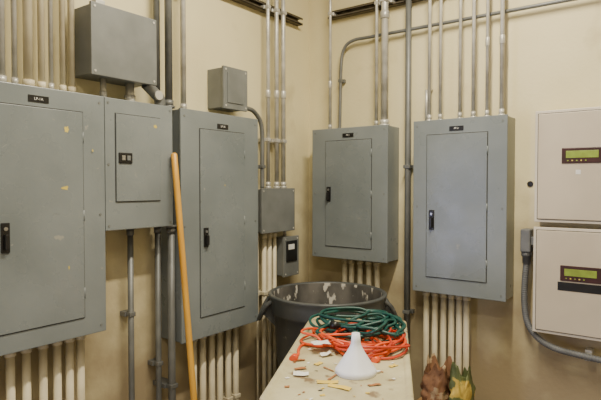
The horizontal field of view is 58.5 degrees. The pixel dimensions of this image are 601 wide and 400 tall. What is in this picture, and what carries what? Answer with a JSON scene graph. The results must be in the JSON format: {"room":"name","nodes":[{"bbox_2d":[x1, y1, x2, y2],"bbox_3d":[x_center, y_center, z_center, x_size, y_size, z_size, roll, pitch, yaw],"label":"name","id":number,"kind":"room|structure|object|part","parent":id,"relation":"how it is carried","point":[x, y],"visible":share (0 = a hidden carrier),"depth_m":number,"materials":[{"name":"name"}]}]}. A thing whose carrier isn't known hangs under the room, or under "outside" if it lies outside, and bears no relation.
{"room":"electrical room","nodes":[
{"label":"electrical room","id":0,"kind":"room"},
{"bbox_2d":[99,78,106,96],"bbox_3d":[-0.787,-0.441,2.143,0.038,0.084,0.038,1,2,37],"label":"conduit","id":1,"kind":"object","parent":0,"point":[102,92],"depth_m":2.13,"materials":[{"name":"grey metal"}]},
{"bbox_2d":[0,0,308,399],"bbox_3d":[-1.274,-0.148,1.716,0.120,3.200,4.520,1,2,37],"label":"wall","id":2,"kind":"structure","parent":0,"point":[229,33],"depth_m":2.59,"materials":[{"name":"beige paint"}]},
{"bbox_2d":[4,352,15,399],"bbox_3d":[-1.031,0.980,1.906,0.080,0.935,0.053,1,2,37],"label":"conduit","id":3,"kind":"object","parent":2,"relation":"attached to","point":[9,358],"depth_m":1.87,"materials":[{"name":"beige metal"}]},
{"bbox_2d":[20,349,31,399],"bbox_3d":[-0.998,0.978,1.951,0.080,0.935,0.053,1,2,37],"label":"conduit","id":4,"kind":"object","parent":2,"relation":"attached to","point":[25,354],"depth_m":1.92,"materials":[{"name":"beige metal"}]},
{"bbox_2d":[37,344,48,399],"bbox_3d":[-0.962,0.977,1.999,0.080,0.935,0.053,1,2,37],"label":"conduit","id":5,"kind":"object","parent":2,"relation":"attached to","point":[42,350],"depth_m":1.97,"materials":[{"name":"beige metal"}]},
{"bbox_2d":[0,81,105,355],"bbox_3d":[-0.955,0.059,1.907,0.170,0.905,0.509,1,2,37],"label":"electrical panel","id":6,"kind":"object","parent":2,"relation":"attached to","point":[53,258],"visible":1,"depth_m":1.89,"materials":[{"name":"grey metal"}]},
{"bbox_2d":[0,0,6,81],"bbox_3d":[-1.042,-1.072,1.837,0.077,1.360,0.046,1,2,37],"label":"conduit","id":7,"kind":"object","parent":6,"relation":"attached to","point":[3,77],"depth_m":1.83,"materials":[{"name":"beige metal"}]},
{"bbox_3d":[-0.967,0.126,1.767,0.020,0.100,0.028,1,2,37],"label":"latch handle","id":8,"kind":"part","parent":6,"relation":"part of","materials":[{"name":"black plastic"}]},
{"bbox_2d":[10,0,18,83],"bbox_3d":[-1.017,-1.073,1.875,0.070,1.360,0.032,1,2,37],"label":"conduit","id":9,"kind":"object","parent":6,"relation":"attached to","point":[14,79],"depth_m":1.87,"materials":[{"name":"silver metal"}]},
{"bbox_2d":[22,0,34,85],"bbox_3d":[-0.984,-1.074,1.910,0.081,1.360,0.056,1,2,37],"label":"conduit","id":10,"kind":"object","parent":6,"relation":"attached to","point":[27,14],"depth_m":1.90,"materials":[{"name":"beige metal"}]},
{"bbox_3d":[-0.906,-0.349,1.858,0.003,0.023,0.072,1,2,37],"label":"name plate","id":11,"kind":"part","parent":6,"relation":"part of","materials":[{"name":"black plastic"}]},
{"bbox_2d":[37,0,45,87],"bbox_3d":[-0.958,-1.075,1.951,0.074,1.360,0.041,1,2,37],"label":"conduit","id":12,"kind":"object","parent":6,"relation":"attached to","point":[41,82],"depth_m":1.94,"materials":[{"name":"beige metal"}]},
{"bbox_3d":[-0.906,0.061,1.869,0.008,0.763,0.326,1,2,37],"label":"door","id":13,"kind":"part","parent":6,"relation":"part of","materials":[{"name":"grey metal"}]},
{"bbox_2d":[48,0,53,88],"bbox_3d":[-0.939,-1.076,1.982,0.069,1.360,0.029,1,2,37],"label":"conduit","id":14,"kind":"object","parent":6,"relation":"attached to","point":[50,2],"depth_m":1.98,"materials":[{"name":"metal"}]},
{"bbox_2d":[59,0,66,90],"bbox_3d":[-0.911,-1.077,2.017,0.072,1.360,0.036,1,2,37],"label":"conduit","id":15,"kind":"object","parent":6,"relation":"attached to","point":[62,86],"depth_m":2.01,"materials":[{"name":"beige metal"}]},
{"bbox_2d":[67,0,75,91],"bbox_3d":[-0.888,-1.078,2.049,0.070,1.360,0.042,1,2,37],"label":"conduit","id":16,"kind":"object","parent":6,"relation":"attached to","point":[71,87],"depth_m":2.04,"materials":[{"name":"beige metal"}]},
{"bbox_2d":[51,341,61,399],"bbox_3d":[-0.929,0.976,2.043,0.080,0.935,0.053,1,2,37],"label":"conduit","id":17,"kind":"object","parent":2,"relation":"attached to","point":[56,347],"depth_m":2.01,"materials":[{"name":"beige metal"}]},
{"bbox_2d":[64,338,74,399],"bbox_3d":[-0.900,0.975,2.082,0.080,0.935,0.053,1,2,37],"label":"conduit","id":18,"kind":"object","parent":2,"relation":"attached to","point":[69,346],"depth_m":2.05,"materials":[{"name":"beige metal"}]},
{"bbox_2d":[75,335,85,399],"bbox_3d":[-0.872,0.974,2.119,0.080,0.935,0.053,1,2,37],"label":"conduit","id":19,"kind":"object","parent":2,"relation":"attached to","point":[80,342],"depth_m":2.09,"materials":[{"name":"beige metal"}]},
{"bbox_2d":[74,0,156,87],"bbox_3d":[-0.752,-0.627,2.175,0.152,0.298,0.302,1,2,37],"label":"junction box","id":20,"kind":"object","parent":2,"relation":"attached to","point":[117,46],"visible":0.98,"depth_m":2.10,"materials":[{"name":"metal"}]},
{"bbox_2d":[120,229,135,399],"bbox_3d":[-0.735,0.775,2.306,0.070,1.322,0.042,1,2,37],"label":"conduit","id":21,"kind":"object","parent":2,"relation":"attached to","point":[129,312],"visible":0.85,"depth_m":2.28,"materials":[{"name":"grey metal"}]},
{"bbox_2d":[104,97,172,230],"bbox_3d":[-0.707,-0.143,2.242,0.161,0.517,0.330,1,2,37],"label":"panel","id":22,"kind":"object","parent":2,"relation":"attached to","point":[137,135],"visible":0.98,"depth_m":2.18,"materials":[{"name":"grey metal"}]},
{"bbox_3d":[-0.695,-0.167,2.135,0.007,0.042,0.062,1,2,37],"label":"latch plate","id":23,"kind":"part","parent":22,"relation":"part of","materials":[{"name":"black plastic"}]},
{"bbox_2d":[124,83,136,101],"bbox_3d":[-0.713,-0.444,2.243,0.053,0.084,0.053,-1,2,-31],"label":"conduit","id":24,"kind":"object","parent":22,"relation":"on","point":[129,95],"visible":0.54,"depth_m":2.23,"materials":[{"name":"metal"}]},
{"bbox_3d":[-0.660,-0.169,2.192,0.009,0.345,0.214,1,2,37],"label":"door","id":25,"kind":"part","parent":22,"relation":"part of","materials":[{"name":"grey metal"}]},
{"bbox_2d":[141,85,165,105],"bbox_3d":[-0.630,-0.458,2.315,0.054,0.111,0.112,1,2,37],"label":"fitting","id":26,"kind":"object","parent":22,"relation":"attached to","point":[152,91],"visible":0.83,"depth_m":2.30,"materials":[{"name":"metal"}]},
{"bbox_2d":[148,227,162,399],"bbox_3d":[-0.649,0.772,2.421,0.071,1.322,0.044,1,2,37],"label":"conduit","id":27,"kind":"object","parent":2,"relation":"attached to","point":[157,361],"depth_m":2.40,"materials":[{"name":"grey metal"}]},
{"bbox_2d":[153,0,159,89],"bbox_3d":[-0.648,-1.086,2.377,0.062,1.361,0.048,1,2,37],"label":"conduit","id":28,"kind":"object","parent":2,"relation":"attached to","point":[156,3],"depth_m":2.37,"materials":[{"name":"grey metal"}]},
{"bbox_2d":[153,225,177,399],"bbox_3d":[-0.606,0.771,2.431,0.126,1.322,0.056,1,2,37],"label":"conduit","id":29,"kind":"object","parent":2,"relation":"attached to","point":[170,383],"depth_m":2.39,"materials":[{"name":"grey metal"}]},
{"bbox_2d":[164,0,174,108],"bbox_3d":[-0.611,-1.086,2.374,0.126,1.361,0.056,1,2,37],"label":"conduit","id":30,"kind":"object","parent":2,"relation":"attached to","point":[167,3],"depth_m":2.35,"materials":[{"name":"grey metal"}]},
{"bbox_2d":[190,339,197,399],"bbox_3d":[-0.524,1.033,2.587,0.081,0.790,0.056,1,2,37],"label":"conduit","id":31,"kind":"object","parent":2,"relation":"attached to","point":[195,341],"depth_m":2.56,"materials":[{"name":"beige metal"}]},
{"bbox_2d":[199,337,206,399],"bbox_3d":[-0.488,1.032,2.635,0.081,0.790,0.056,1,2,37],"label":"conduit","id":32,"kind":"object","parent":2,"relation":"attached to","point":[202,341],"depth_m":2.61,"materials":[{"name":"beige metal"}]},
{"bbox_2d":[161,108,257,343],"bbox_3d":[-0.423,0.112,2.623,0.170,1.050,0.517,1,2,37],"label":"electrical panel","id":33,"kind":"object","parent":2,"relation":"attached to","point":[217,154],"visible":0.97,"depth_m":2.54,"materials":[{"name":"grey metal"}]},
{"bbox_2d":[180,0,186,108],"bbox_3d":[-0.558,-1.090,2.482,0.081,1.360,0.044,1,2,37],"label":"conduit","id":34,"kind":"object","parent":33,"relation":"attached to","point":[183,104],"depth_m":2.47,"materials":[{"name":"silver metal"}]},
{"bbox_3d":[-0.432,0.174,2.487,0.020,0.090,0.028,1,2,37],"label":"latch handle","id":35,"kind":"part","parent":33,"relation":"part of","materials":[{"name":"black plastic"}]},
{"bbox_3d":[-0.373,-0.351,2.574,0.003,0.023,0.072,1,2,37],"label":"name plate","id":36,"kind":"part","parent":33,"relation":"part of","materials":[{"name":"black plastic"}]},
{"bbox_3d":[-0.372,0.105,2.587,0.008,0.869,0.296,1,2,37],"label":"door","id":37,"kind":"part","parent":33,"relation":"part of","materials":[{"name":"grey metal"}]},
{"bbox_2d":[208,334,215,399],"bbox_3d":[-0.452,1.030,2.683,0.081,0.790,0.056,1,2,37],"label":"conduit","id":38,"kind":"object","parent":2,"relation":"attached to","point":[211,339],"depth_m":2.66,"materials":[{"name":"beige metal"}]},
{"bbox_2d":[215,331,223,399],"bbox_3d":[-0.419,1.029,2.727,0.081,0.790,0.056,1,2,37],"label":"conduit","id":39,"kind":"object","parent":2,"relation":"attached to","point":[219,336],"depth_m":2.70,"materials":[{"name":"beige metal"}]},
{"bbox_2d":[207,65,246,111],"bbox_3d":[-0.365,-0.555,2.720,0.124,0.207,0.185,1,2,37],"label":"electrical box","id":40,"kind":"object","parent":2,"relation":"attached to","point":[227,86],"visible":1,"depth_m":2.66,"materials":[{"name":"metal"}]},
{"bbox_2d":[227,72,243,104],"bbox_3d":[-0.323,-0.555,2.677,0.005,0.150,0.115,1,2,37],"label":"cover","id":41,"kind":"object","parent":40,"relation":"attached to","point":[235,80],"depth_m":2.67,"materials":[{"name":"grey metal"}]},
{"bbox_2d":[223,329,232,399],"bbox_3d":[-0.384,1.028,2.775,0.081,0.790,0.056,1,2,37],"label":"conduit","id":42,"kind":"object","parent":2,"relation":"attached to","point":[227,395],"depth_m":2.75,"materials":[{"name":"beige metal"}]},
{"bbox_2d":[231,327,240,399],"bbox_3d":[-0.351,1.027,2.819,0.081,0.790,0.056,1,2,37],"label":"conduit","id":43,"kind":"object","parent":2,"relation":"attached to","point":[235,393],"depth_m":2.79,"materials":[{"name":"beige metal"}]},
{"bbox_2d":[247,106,265,187],"bbox_3d":[-0.277,-0.281,2.888,0.074,0.436,0.204,1,2,37],"label":"conduit","id":44,"kind":"object","parent":2,"relation":"attached to","point":[261,166],"visible":0.73,"depth_m":2.93,"materials":[{"name":"grey metal"}]},
{"bbox_2d":[257,233,258,399],"bbox_3d":[-0.253,0.798,2.958,0.065,1.240,0.020,1,2,37],"label":"conduit","id":45,"kind":"object","parent":2,"relation":"attached to","point":[258,233],"visible":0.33,"depth_m":2.94,"materials":[{"name":"grey metal"}]},
{"bbox_2d":[259,233,267,392],"bbox_3d":[-0.215,0.797,2.999,0.077,1.240,0.048,1,2,37],"label":"conduit","id":46,"kind":"object","parent":2,"relation":"attached to","point":[263,292],"visible":0.76,"depth_m":2.97,"materials":[{"name":"beige metal"}]},
{"bbox_2d":[258,0,270,187],"bbox_3d":[-0.197,-0.924,2.974,0.078,1.718,0.037,1,2,37],"label":"conduit","id":47,"kind":"object","parent":2,"relation":"attached to","point":[267,7],"visible":0.84,"depth_m":2.96,"materials":[{"name":"metal"}]},
{"bbox_2d":[260,233,271,384],"bbox_3d":[-0.188,0.796,3.035,0.077,1.240,0.048,1,2,37],"label":"conduit","id":48,"kind":"object","parent":2,"relation":"attached to","point":[269,235],"visible":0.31,"depth_m":3.01,"materials":[{"name":"beige metal"}]},
{"bbox_2d":[231,0,302,25],"bbox_3d":[-0.684,-1.053,2.348,0.041,0.041,2.280,1,2,37],"label":"channel","id":49,"kind":"object","parent":2,"relation":"attached to","point":[290,18],"visible":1,"depth_m":2.99,"materials":[{"name":"metal"}]},
{"bbox_2d":[272,232,277,375],"bbox_3d":[-0.162,0.794,3.072,0.074,1.240,0.041,1,2,37],"label":"conduit","id":50,"kind":"object","parent":2,"relation":"attached to","point":[274,235],"visible":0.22,"depth_m":3.05,"materials":[{"name":"beige metal"}]},
{"bbox_2d":[270,0,279,187],"bbox_3d":[-0.151,-0.926,3.034,0.080,1.718,0.042,1,2,37],"label":"conduit","id":51,"kind":"object","parent":2,"relation":"attached to","point":[276,10],"visible":0.88,"depth_m":3.02,"materials":[{"name":"metal"}]},
{"bbox_2d":[258,188,294,233],"bbox_3d":[-0.166,0.055,3.006,0.122,0.242,0.290,1,2,37],"label":"junction box","id":52,"kind":"object","parent":2,"relation":"attached to","point":[276,206],"visible":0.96,"depth_m":2.95,"materials":[{"name":"metal"}]},
{"bbox_2d":[273,0,286,187],"bbox_3d":[-0.115,-0.927,3.082,0.082,1.718,0.046,1,2,37],"label":"conduit","id":53,"kind":"object","parent":2,"relation":"attached to","point":[282,13],"visible":0.84,"depth_m":3.07,"materials":[{"name":"metal"}]},
{"bbox_2d":[276,235,298,276],"bbox_3d":[-0.089,0.323,3.130,0.108,0.230,0.142,1,2,37],"label":"box","id":54,"kind":"object","parent":2,"relation":"attached to","point":[287,247],"visible":0.95,"depth_m":3.08,"materials":[{"name":"metal"}]},
{"bbox_2d":[425,89,432,120],"bbox_3d":[0.686,-0.506,2.871,0.019,0.187,0.069,1,2,37],"label":"conduit","id":55,"kind":"object","parent":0,"point":[426,91],"depth_m":2.84,"materials":[{"name":"grey metal"}]},
{"bbox_2d":[309,0,600,399],"bbox_3d":[1.572,-0.165,2.338,3.700,3.200,0.120,1,2,37],"label":"wall","id":56,"kind":"structure","parent":0,"point":[552,53],"depth_m":2.73,"materials":[{"name":"beige paint"}]},
{"bbox_2d":[328,0,337,128],"bbox_3d":[0.191,-1.104,3.220,0.032,1.373,0.075,1,2,37],"label":"conduit","id":57,"kind":"object","parent":56,"relation":"attached to","point":[330,13],"visible":0.9,"depth_m":3.20,"materials":[{"name":"metal"}]},
{"bbox_2d":[342,259,347,281],"bbox_3d":[0.264,0.873,3.205,0.046,1.075,0.046,-1,2,-31],"label":"conduit","id":58,"kind":"object","parent":56,"relation":"attached to","point":[344,261],"visible":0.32,"depth_m":3.18,"materials":[{"name":"beige metal"}]},
{"bbox_2d":[348,259,354,282],"bbox_3d":[0.301,0.874,3.177,0.046,1.075,0.046,-1,2,-31],"label":"conduit","id":59,"kind":"object","parent":56,"relation":"attached to","point":[351,262],"visible":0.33,"depth_m":3.15,"materials":[{"name":"beige metal"}]},
{"bbox_2d":[312,124,398,262],"bbox_3d":[0.307,-0.038,3.104,0.500,0.752,0.170,1,2,37],"label":"electrical panel","id":60,"kind":"object","parent":56,"relation":"attached to","point":[355,170],"visible":1,"depth_m":3.02,"materials":[{"name":"grey metal"}]},
{"bbox_3d":[0.159,-0.034,3.120,0.028,0.085,0.020,1,2,37],"label":"latch handle","id":61,"kind":"part","parent":60,"relation":"part of","materials":[{"name":"black plastic"}]},
{"bbox_3d":[0.269,-0.367,3.046,0.072,0.023,0.003,1,2,37],"label":"name plate","id":62,"kind":"part","parent":60,"relation":"part of","materials":[{"name":"black plastic"}]},
{"bbox_3d":[0.269,-0.034,3.055,0.302,0.608,0.008,1,2,37],"label":"door","id":63,"kind":"part","parent":60,"relation":"part of","materials":[{"name":"grey metal"}]},
{"bbox_2d":[357,260,363,283],"bbox_3d":[0.348,0.875,3.143,0.046,1.075,0.046,-1,2,-31],"label":"conduit","id":64,"kind":"object","parent":56,"relation":"attached to","point":[360,263],"visible":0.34,"depth_m":3.12,"materials":[{"name":"beige metal"}]},
{"bbox_2d":[365,261,371,285],"bbox_3d":[0.393,0.876,3.108,0.046,1.075,0.048,-1,2,-31],"label":"conduit","id":65,"kind":"object","parent":56,"relation":"attached to","point":[368,264],"visible":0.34,"depth_m":3.08,"materials":[{"name":"beige metal"}]},
{"bbox_2d":[328,0,423,19],"bbox_3d":[0.710,-1.100,2.854,1.330,0.041,0.041,1,2,37],"label":"channel","id":66,"kind":"object","parent":56,"relation":"attached to","point":[367,7],"visible":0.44,"depth_m":3.12,"materials":[{"name":"metal"}]},
{"bbox_2d":[373,262,379,287],"bbox_3d":[0.437,0.877,3.073,0.046,1.076,0.057,-1,2,-31],"label":"conduit","id":67,"kind":"object","parent":56,"relation":"attached to","point":[376,265],"visible":0.32,"depth_m":3.05,"materials":[{"name":"beige metal"}]},
{"bbox_2d":[374,0,380,124],"bbox_3d":[0.442,-1.099,3.033,0.032,1.373,0.075,1,2,37],"label":"conduit","id":68,"kind":"object","parent":56,"relation":"attached to","point":[377,3],"visible":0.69,"depth_m":3.02,"materials":[{"name":"metal"}]},
{"bbox_2d":[379,0,395,125],"bbox_3d":[0.480,-1.097,2.985,0.068,1.373,0.107,1,2,37],"label":"conduit","id":69,"kind":"object","parent":56,"relation":"attached to","point":[384,13],"visible":0.87,"depth_m":2.96,"materials":[{"name":"metal"}]},
{"bbox_2d":[402,0,414,352],"bbox_3d":[0.595,-0.183,2.954,0.056,3.200,0.060,1,2,37],"label":"conduit","id":70,"kind":"object","parent":56,"relation":"attached to","point":[407,311],"visible":0.95,"depth_m":2.93,"materials":[{"name":"grey metal"}]},
{"bbox_2d":[421,292,429,390],"bbox_3d":[0.685,0.947,2.906,0.053,0.945,0.080,1,2,37],"label":"conduit","id":71,"kind":"object","parent":56,"relation":"attached to","point":[426,294],"depth_m":2.87,"materials":[{"name":"beige metal"}]},
{"bbox_2d":[427,0,431,119],"bbox_3d":[0.697,-1.095,2.828,0.031,1.368,0.099,1,2,37],"label":"conduit","id":72,"kind":"object","parent":56,"relation":"attached to","point":[429,1],"depth_m":2.80,"materials":[{"name":"grey metal"}]},
{"bbox_2d":[431,293,438,360],"bbox_3d":[0.723,0.948,2.877,0.053,0.945,0.080,1,2,37],"label":"conduit","id":73,"kind":"object","parent":56,"relation":"attached to","point":[435,296],"depth_m":2.84,"materials":[{"name":"beige metal"}]},
{"bbox_2d":[438,0,442,119],"bbox_3d":[0.745,-1.094,2.792,0.029,1.368,0.099,1,2,37],"label":"conduit","id":74,"kind":"object","parent":56,"relation":"attached to","point":[440,1],"depth_m":2.77,"materials":[{"name":"grey metal"}]},
{"bbox_2d":[440,294,446,366],"bbox_3d":[0.762,0.948,2.849,0.053,0.945,0.080,1,2,37],"label":"conduit","id":75,"kind":"object","parent":56,"relation":"attached to","point":[443,317],"depth_m":2.82,"materials":[{"name":"beige metal"}]},
{"bbox_2d":[448,295,454,361],"bbox_3d":[0.796,0.949,2.823,0.053,0.945,0.080,1,2,37],"label":"conduit","id":76,"kind":"object","parent":56,"relation":"attached to","point":[451,303],"depth_m":2.79,"materials":[{"name":"beige metal"}]},
{"bbox_2d":[338,0,575,127],"bbox_3d":[1.178,-0.663,2.514,2.358,0.531,0.046,1,2,37],"label":"conduit","id":77,"kind":"object","parent":56,"relation":"attached to","point":[341,81],"visible":0.9,"depth_m":2.88,"materials":[{"name":"grey metal"}]},
{"bbox_2d":[455,296,462,375],"bbox_3d":[0.829,0.950,2.798,0.053,0.945,0.080,1,2,37],"label":"conduit","id":78,"kind":"object","parent":56,"relation":"attached to","point":[459,299],"depth_m":2.77,"materials":[{"name":"beige metal"}]},
{"bbox_2d":[457,0,462,117],"bbox_3d":[0.828,-1.093,2.730,0.029,1.368,0.099,1,2,37],"label":"conduit","id":79,"kind":"object","parent":56,"relation":"attached to","point":[460,1],"depth_m":2.71,"materials":[{"name":"grey metal"}]},
{"bbox_2d":[413,114,514,301],"bbox_3d":[0.818,0.035,2.725,0.477,0.887,0.170,1,2,37],"label":"electrical panel","id":80,"kind":"object","parent":56,"relation":"attached to","point":[464,168],"visible":1,"depth_m":2.65,"materials":[{"name":"grey metal"}]},
{"bbox_3d":[0.667,0.101,2.746,0.028,0.100,0.020,1,2,37],"label":"latch handle","id":81,"kind":"part","parent":80,"relation":"part of","materials":[{"name":"black plastic"}]},
{"bbox_3d":[0.775,-0.357,2.669,0.072,0.023,0.003,1,2,37],"label":"name plate","id":82,"kind":"part","parent":80,"relation":"part of","materials":[{"name":"black plastic"}]},
{"bbox_3d":[0.774,0.034,2.680,0.307,0.727,0.008,1,2,37],"label":"door","id":83,"kind":"part","parent":80,"relation":"part of","materials":[{"name":"grey metal"}]},
{"bbox_2d":[463,297,469,370],"bbox_3d":[0.860,0.950,2.776,0.053,0.945,0.080,1,2,37],"label":"conduit","id":84,"kind":"object","parent":56,"relation":"attached to","point":[466,300],"depth_m":2.74,"materials":[{"name":"beige metal"}]},
{"bbox_2d":[470,0,475,116],"bbox_3d":[0.883,-1.092,2.689,0.032,1.368,0.100,1,2,37],"label":"conduit","id":85,"kind":"object","parent":56,"relation":"attached to","point":[473,113],"depth_m":2.66,"materials":[{"name":"grey metal"}]},
{"bbox_2d":[484,0,489,115],"bbox_3d":[0.938,-1.090,2.649,0.029,1.368,0.099,1,2,37],"label":"conduit","id":86,"kind":"object","parent":56,"relation":"attached to","point":[487,40],"depth_m":2.62,"materials":[{"name":"silver metal"}]},
{"bbox_2d":[498,0,504,114],"bbox_3d":[0.993,-1.089,2.606,0.036,1.368,0.102,1,2,37],"label":"conduit","id":87,"kind":"object","parent":56,"relation":"attached to","point":[502,2],"depth_m":2.58,"materials":[{"name":"silver metal"}]},
{"bbox_2d":[520,228,600,362],"bbox_3d":[1.470,0.439,2.301,0.999,0.586,0.088,1,2,37],"label":"conduit","id":88,"kind":"object","parent":56,"relation":"attached to","point":[526,234],"visible":0.98,"depth_m":2.55,"materials":[{"name":"metal"}]},
{"bbox_2d":[532,226,600,341],"bbox_3d":[1.315,0.374,2.404,0.500,0.493,0.106,1,2,37],"label":"electrical box","id":89,"kind":"object","parent":56,"relation":"attached to","point":[566,261],"visible":1,"depth_m":2.42,"materials":[{"name":"beige metal"}]},
{"bbox_2d":[534,106,600,223],"bbox_3d":[1.317,-0.152,2.388,0.500,0.514,0.106,1,2,37],"label":"electrical box","id":90,"kind":"object","parent":56,"relation":"attached to","point":[567,141],"visible":1,"depth_m":2.41,"materials":[{"name":"beige metal"}]},
{"bbox_3d":[0.221,1.535,0.573,3.940,0.100,4.640,1,2,37],"label":"floor","id":91,"kind":"structure","parent":0,"visible":0},
{"bbox_2d":[171,153,196,399],"bbox_3d":[-0.468,0.618,2.265,0.237,1.640,0.400,1,2,37],"label":"push broom","id":92,"kind":"object","parent":91,"relation":"on","point":[174,159],"visible":1,"depth_m":2.28,"materials":[{"name":"brown wood"}]},
{"bbox_2d":[257,281,397,367],"bbox_3d":[0.140,0.949,2.798,0.648,0.947,0.612,1,2,37],"label":"trash can","id":93,"kind":"object","parent":91,"relation":"on","point":[289,307],"visible":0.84,"depth_m":2.73,"materials":[{"name":"grey plastic"}]},
{"bbox_3d":[-0.176,0.570,2.788,0.098,0.145,0.199,0,2,0],"label":"handle","id":94,"kind":"part","parent":93,"relation":"part of","materials":[{"name":"grey plastic"}]},
{"bbox_3d":[0.455,0.570,2.788,0.098,0.145,0.199,0,2,0],"label":"handle","id":95,"kind":"part","parent":93,"relation":"part of","materials":[{"name":"grey plastic"}]},
{"bbox_2d":[259,316,413,399],"bbox_3d":[0.172,0.992,1.923,0.424,0.910,0.990,0,2,10],"label":"table","id":96,"kind":"object","parent":91,"relation":"on","point":[401,387],"visible":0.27,"depth_m":1.66,"materials":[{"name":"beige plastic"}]},
{"bbox_2d":[284,340,397,399],"bbox_3d":[0.144,0.529,1.717,0.368,0.037,0.507,0,2,7],"label":"paper scraps","id":97,"kind":"object","parent":96,"relation":"on","point":[316,342],"visible":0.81,"depth_m":1.68,"materials":[{"name":"beige paper"}]},
{"bbox_2d":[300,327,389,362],"bbox_3d":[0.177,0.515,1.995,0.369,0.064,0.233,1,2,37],"label":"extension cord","id":98,"kind":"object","parent":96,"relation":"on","point":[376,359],"visible":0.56,"depth_m":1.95,"materials":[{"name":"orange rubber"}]},
{"bbox_2d":[289,323,409,360],"bbox_3d":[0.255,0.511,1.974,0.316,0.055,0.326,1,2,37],"label":"extension cord","id":99,"kind":"object","parent":96,"relation":"on","point":[379,349],"visible":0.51,"depth_m":1.86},
{"bbox_2d":[309,306,403,340],"bbox_3d":[0.220,0.496,2.147,0.364,0.080,0.419,1,2,37],"label":"extension cord","id":100,"kind":"object","parent":96,"relation":"on","point":[323,316],"visible":0.65,"depth_m":2.12,"materials":[{"name":"green rubber"}]},
{"bbox_2d":[335,332,380,379],"bbox_3d":[0.175,0.485,1.700,0.130,0.128,0.130,1,2,37],"label":"funnel","id":101,"kind":"object","parent":96,"relation":"on","point":[355,364],"visible":1,"depth_m":1.67,"materials":[{"name":"white plastic"}]},
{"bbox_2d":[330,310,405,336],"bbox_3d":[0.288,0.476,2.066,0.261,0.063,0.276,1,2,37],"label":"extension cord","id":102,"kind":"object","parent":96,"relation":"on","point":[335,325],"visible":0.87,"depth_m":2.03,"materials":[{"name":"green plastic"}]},
{"bbox_3d":[0.742,1.226,2.652,0.384,0.400,0.274,1,2,37],"label":"wooden crate","id":103,"kind":"object","parent":91,"relation":"on","visible":0},
{"bbox_2d":[420,353,451,399],"bbox_3d":[0.685,0.901,2.684,0.152,0.249,0.159,1,2,37],"label":"paper bag","id":104,"kind":"object","parent":103,"relation":"on","point":[434,385],"visible":0.93,"depth_m":2.63,"materials":[{"name":"brown paper"}]},
{"bbox_2d":[449,362,475,399],"bbox_3d":[0.785,0.900,2.610,0.104,0.254,0.169,1,2,37],"label":"crumpled plastic bag","id":105,"kind":"object","parent":103,"relation":"on","point":[462,387],"visible":1,"depth_m":2.57,"materials":[{"name":"yellow plastic"}]}
]}

